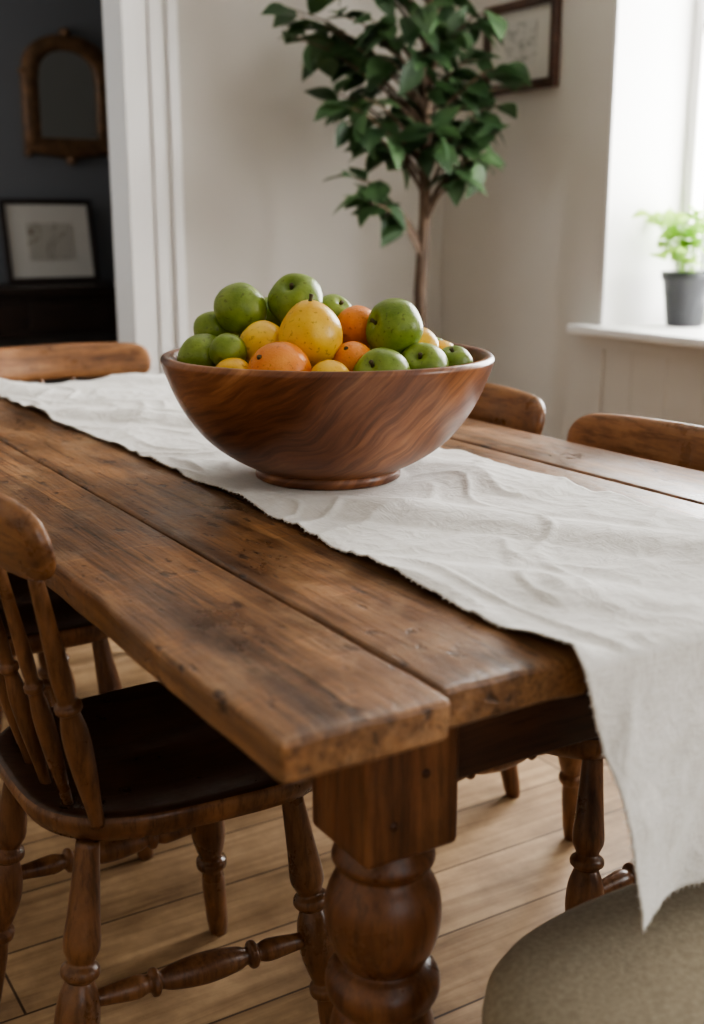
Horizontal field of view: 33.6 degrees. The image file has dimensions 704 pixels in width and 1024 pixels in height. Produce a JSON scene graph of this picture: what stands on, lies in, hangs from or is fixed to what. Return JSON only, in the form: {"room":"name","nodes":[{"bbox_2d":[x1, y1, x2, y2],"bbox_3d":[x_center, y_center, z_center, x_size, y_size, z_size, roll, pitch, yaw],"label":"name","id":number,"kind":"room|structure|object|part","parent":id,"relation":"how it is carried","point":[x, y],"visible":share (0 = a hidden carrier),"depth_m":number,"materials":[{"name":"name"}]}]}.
{"room":"dining room","nodes":[
{"label":"dining room","id":0,"kind":"room"},
{"bbox_2d":[0,0,117,383],"bbox_3d":[-2.021,-1.413,4.867,3.500,2.650,0.120,-8,16,-30],"label":"wall","id":1,"kind":"structure","parent":0,"point":[22,22],"depth_m":5.14,"materials":[{"name":"grey paint"}]},
{"bbox_2d":[17,27,108,165],"bbox_3d":[-1.250,-1.831,5.143,0.428,0.579,0.045,-8,16,-30],"label":"wall mirror","id":2,"kind":"object","parent":1,"relation":"attached to","point":[63,80],"visible":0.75,"depth_m":5.14,"materials":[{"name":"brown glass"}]},
{"bbox_3d":[-1.258,-1.844,5.153,0.270,0.370,0.001,-8,16,-30],"label":"glass","id":3,"kind":"part","parent":2,"relation":"part of","materials":[{"name":"grey mirror"}]},
{"bbox_2d":[177,0,444,337],"bbox_3d":[-1.715,-1.025,3.309,4.750,2.650,0.140,-8,16,-30],"label":"wall","id":4,"kind":"structure","parent":0,"point":[259,209],"depth_m":4.07,"materials":[{"name":"paint"}]},
{"bbox_2d":[102,0,187,374],"bbox_3d":[-1.191,-0.951,3.635,1.355,2.350,0.195,-8,16,-30],"label":"trim","id":5,"kind":"structure","parent":4,"relation":"attached to","point":[141,36],"depth_m":3.84,"materials":[{"name":"white paint"}]},
{"bbox_2d":[0,571,633,1023],"bbox_3d":[-0.451,0.740,1.911,5.450,0.100,7.700,-8,16,-30],"label":"floor","id":6,"kind":"structure","parent":0,"point":[506,871],"depth_m":2.00,"materials":[{"name":"brown wood"}]},
{"bbox_2d":[0,281,117,337],"bbox_3d":[-1.461,-0.550,5.096,1.370,0.865,0.400,-8,16,-30],"label":"console table","id":7,"kind":"object","parent":6,"relation":"on","point":[70,308],"visible":0.28,"depth_m":4.95,"materials":[{"name":"brown wood"}]},
{"bbox_2d":[0,199,99,283],"bbox_3d":[-1.339,-1.200,5.163,0.410,0.360,0.091,-8,16,-30],"label":"framed print","id":8,"kind":"object","parent":7,"relation":"on","point":[45,240],"visible":1,"depth_m":5.16,"materials":[{"name":"black wood"}]},
{"bbox_3d":[-1.371,-0.818,4.878,1.170,0.110,0.009,-8,16,-30],"label":"drawer","id":9,"kind":"part","parent":7,"relation":"part of","materials":[{"name":"brown wood"}]},
{"bbox_2d":[0,342,151,706],"bbox_3d":[-0.626,0.035,2.816,0.484,0.838,0.486,-8,16,-30],"label":"dining chair","id":10,"kind":"object","parent":6,"relation":"on","point":[42,362],"visible":0.05,"depth_m":2.91,"materials":[{"name":"brown wood"}]},
{"bbox_3d":[-0.685,0.291,2.630,0.054,0.429,0.095,-1,14,-2],"label":"leg","id":11,"kind":"part","parent":10,"relation":"part of","materials":[{"name":"brown wood"}]},
{"bbox_3d":[-0.735,-0.371,2.895,0.480,0.089,0.069,-8,16,-30],"label":"crest rail","id":12,"kind":"part","parent":10,"relation":"part of","materials":[{"name":"brown wood"}]},
{"bbox_2d":[0,572,153,860],"bbox_3d":[-0.653,0.198,2.098,0.485,0.868,0.448,-8,16,-30],"label":"dining chair","id":13,"kind":"object","parent":6,"relation":"on","point":[74,629],"visible":0.07,"depth_m":2.05,"materials":[{"name":"brown wood"}]},
{"bbox_3d":[-0.622,0.184,2.112,0.410,0.044,0.397,-8,16,-30],"label":"seat","id":14,"kind":"part","parent":13,"relation":"part of","materials":[{"name":"brown wood"}]},
{"bbox_3d":[-0.594,0.352,2.383,0.054,0.429,0.095,8,16,29],"label":"leg","id":15,"kind":"part","parent":13,"relation":"part of","materials":[{"name":"brown wood"}]},
{"bbox_3d":[-0.412,0.424,2.093,0.095,0.429,0.054,-1,14,-2],"label":"leg","id":16,"kind":"part","parent":13,"relation":"part of","materials":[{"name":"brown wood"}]},
{"bbox_2d":[0,493,334,1023],"bbox_3d":[-0.281,0.336,1.545,0.474,0.868,0.492,-8,16,-30],"label":"dining chair","id":17,"kind":"object","parent":6,"relation":"on","point":[119,773],"visible":0.98,"depth_m":1.44,"materials":[{"name":"brown wood"}]},
{"bbox_3d":[-0.495,0.534,1.653,0.103,0.430,0.054,5,15,18],"label":"leg","id":18,"kind":"part","parent":17,"relation":"part of","materials":[{"name":"brown wood"}]},
{"bbox_3d":[-0.451,-0.014,1.349,0.070,0.095,0.488,-8,16,-30],"label":"crest rail","id":19,"kind":"part","parent":17,"relation":"part of","materials":[{"name":"brown wood"}]},
{"bbox_3d":[-0.327,0.601,1.385,0.054,0.430,0.103,2,14,9],"label":"leg","id":20,"kind":"part","parent":17,"relation":"part of","materials":[{"name":"brown wood"}]},
{"bbox_3d":[-0.255,0.323,1.556,0.410,0.044,0.397,-8,16,-30],"label":"seat","id":21,"kind":"part","parent":17,"relation":"part of","materials":[{"name":"brown wood"}]},
{"bbox_3d":[-0.227,0.491,1.827,0.054,0.429,0.095,8,16,29],"label":"leg","id":22,"kind":"part","parent":17,"relation":"part of","materials":[{"name":"brown wood"}]},
{"bbox_3d":[-0.045,0.563,1.537,0.095,0.429,0.054,-1,14,-2],"label":"leg","id":23,"kind":"part","parent":17,"relation":"part of","materials":[{"name":"brown wood"}]},
{"bbox_2d":[0,397,703,1023],"bbox_3d":[-0.141,0.271,2.012,1.003,0.761,1.967,-8,16,-30],"label":"dining table","id":24,"kind":"object","parent":6,"relation":"on","point":[336,669],"visible":0.47,"depth_m":1.13,"materials":[{"name":"brown wood"}]},
{"bbox_3d":[-0.825,0.240,2.574,0.118,0.550,0.118,-8,16,-30],"label":"leg","id":25,"kind":"part","parent":24,"relation":"part of","materials":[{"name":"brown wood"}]},
{"bbox_2d":[0,373,703,933],"bbox_3d":[-0.121,0.005,1.954,0.483,0.274,2.081,-8,16,-30],"label":"table runner","id":26,"kind":"object","parent":24,"relation":"on","point":[616,578],"visible":0.67,"depth_m":1.29,"materials":[{"name":"white fabric"}]},
{"bbox_2d":[160,342,494,490],"bbox_3d":[-0.035,-0.143,1.706,0.479,0.183,0.479,-8,16,-30],"label":"wooden fruit bowl","id":27,"kind":"object","parent":26,"relation":"on","point":[302,430],"visible":0.88,"depth_m":1.52,"materials":[{"name":"brown wood"}]},
{"bbox_2d":[177,273,472,370],"bbox_3d":[-0.043,-0.211,1.680,0.415,0.261,0.356,-2,14,-8],"label":"pile","id":28,"kind":"object","parent":27,"relation":"in","point":[296,327],"visible":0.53,"depth_m":1.60,"materials":[{"name":"green food"}]},
{"bbox_3d":[0.031,0.579,1.212,0.118,0.550,0.118,-8,16,-30],"label":"leg","id":29,"kind":"part","parent":24,"relation":"part of","materials":[{"name":"brown wood"}]},
{"bbox_2d":[261,0,531,327],"bbox_3d":[0.151,-0.878,3.857,0.894,2.100,0.527,-2,14,-8],"label":"ficus tree","id":30,"kind":"object","parent":6,"relation":"on","point":[442,31],"visible":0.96,"depth_m":3.70,"materials":[{"name":"green plant"}]},
{"bbox_2d":[467,383,544,797],"bbox_3d":[0.077,0.165,2.332,0.485,0.818,0.448,-8,16,-30],"label":"dining chair","id":31,"kind":"object","parent":6,"relation":"on","point":[500,405],"visible":0.02,"depth_m":2.28,"materials":[{"name":"brown wood"}]},
{"bbox_3d":[0.254,-0.214,2.347,0.069,0.089,0.444,-8,16,-30],"label":"crest rail","id":32,"kind":"part","parent":31,"relation":"part of","materials":[{"name":"brown wood"}]},
{"bbox_3d":[0.288,0.368,2.317,0.103,0.430,0.054,5,15,18],"label":"leg","id":33,"kind":"part","parent":31,"relation":"part of","materials":[{"name":"brown wood"}]},
{"bbox_2d":[458,413,703,910],"bbox_3d":[0.373,0.290,1.839,0.486,0.814,0.546,-8,16,-30],"label":"dining chair","id":34,"kind":"object","parent":6,"relation":"on","point":[680,444],"visible":0.22,"depth_m":1.87,"materials":[{"name":"brown wood"}]},
{"bbox_3d":[0.400,0.424,2.117,0.054,0.420,0.103,2,14,9],"label":"leg","id":35,"kind":"part","parent":34,"relation":"part of","materials":[{"name":"brown wood"}]},
{"bbox_3d":[0.342,0.268,1.815,0.410,0.044,0.444,-8,16,-30],"label":"seat","id":36,"kind":"part","parent":34,"relation":"part of","materials":[{"name":"brown wood"}]},
{"bbox_3d":[0.327,0.544,1.633,0.054,0.420,0.095,8,16,29],"label":"leg","id":37,"kind":"part","parent":34,"relation":"part of","materials":[{"name":"brown wood"}]},
{"bbox_3d":[0.548,-0.089,1.856,0.069,0.089,0.542,-8,16,-30],"label":"crest rail","id":38,"kind":"part","parent":34,"relation":"part of","materials":[{"name":"brown wood"}]},
{"bbox_2d":[482,882,703,1023],"bbox_3d":[0.400,0.647,1.095,0.520,0.477,0.450,-8,16,-30],"label":"upholstered stool","id":39,"kind":"object","parent":6,"relation":"on","point":[593,962],"visible":0.94,"depth_m":1.06,"materials":[{"name":"fabric"}]},
{"bbox_2d":[440,0,703,440],"bbox_3d":[2.031,-0.741,2.168,0.420,2.650,6.050,-8,16,-30],"label":"wall","id":40,"kind":"structure","parent":0,"point":[522,262],"depth_m":3.99,"materials":[{"name":"paint"}]},
{"bbox_2d":[483,0,561,95],"bbox_3d":[0.574,-1.590,3.974,0.027,0.295,0.390,-8,16,-30],"label":"framed sketch","id":41,"kind":"object","parent":40,"relation":"attached to","point":[533,32],"visible":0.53,"depth_m":3.92,"materials":[{"name":"brown wood"}]},
{"bbox_2d":[567,322,703,348],"bbox_3d":[1.286,-0.478,3.344,0.410,0.028,1.535,-8,16,-30],"label":"sill","id":42,"kind":"structure","parent":40,"relation":"attached to","point":[653,332],"depth_m":3.65,"materials":[{"name":"white paint"}]},
{"bbox_2d":[631,204,703,326],"bbox_3d":[1.065,-0.789,3.737,0.292,0.385,0.340,-8,16,-30],"label":"potted herb","id":43,"kind":"object","parent":42,"relation":"on","point":[683,289],"visible":1,"depth_m":3.73,"materials":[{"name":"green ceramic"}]},
{"bbox_2d":[661,270,703,326],"bbox_3d":[1.085,-0.693,3.788,0.166,0.175,0.166,-8,16,-30],"label":"pot","id":44,"kind":"object","parent":43,"relation":"attached to","point":[683,289],"depth_m":3.74,"materials":[{"name":"grey ceramic"}]},
{"bbox_2d":[599,0,694,324],"bbox_3d":[1.312,-1.247,3.168,0.330,1.550,1.367,-8,16,-30],"label":"window","id":45,"kind":"structure","parent":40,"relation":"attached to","point":[652,51],"depth_m":3.77,"materials":[{"name":"white glass"}]},
{"bbox_2d":[593,336,703,425],"bbox_3d":[1.167,-0.139,3.353,0.010,0.630,1.365,-8,16,-30],"label":"panelling","id":46,"kind":"object","parent":40,"relation":"attached to","point":[667,351],"visible":0.36,"depth_m":3.67,"materials":[{"name":"paint"}]},
{"bbox_2d":[677,0,703,323],"bbox_3d":[1.478,-1.272,3.267,0.060,1.550,1.365,-8,16,-30],"label":"frame","id":47,"kind":"object","parent":40,"relation":"attached to","point":[693,176],"visible":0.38,"depth_m":3.82,"materials":[{"name":"white paint"}]}
]}

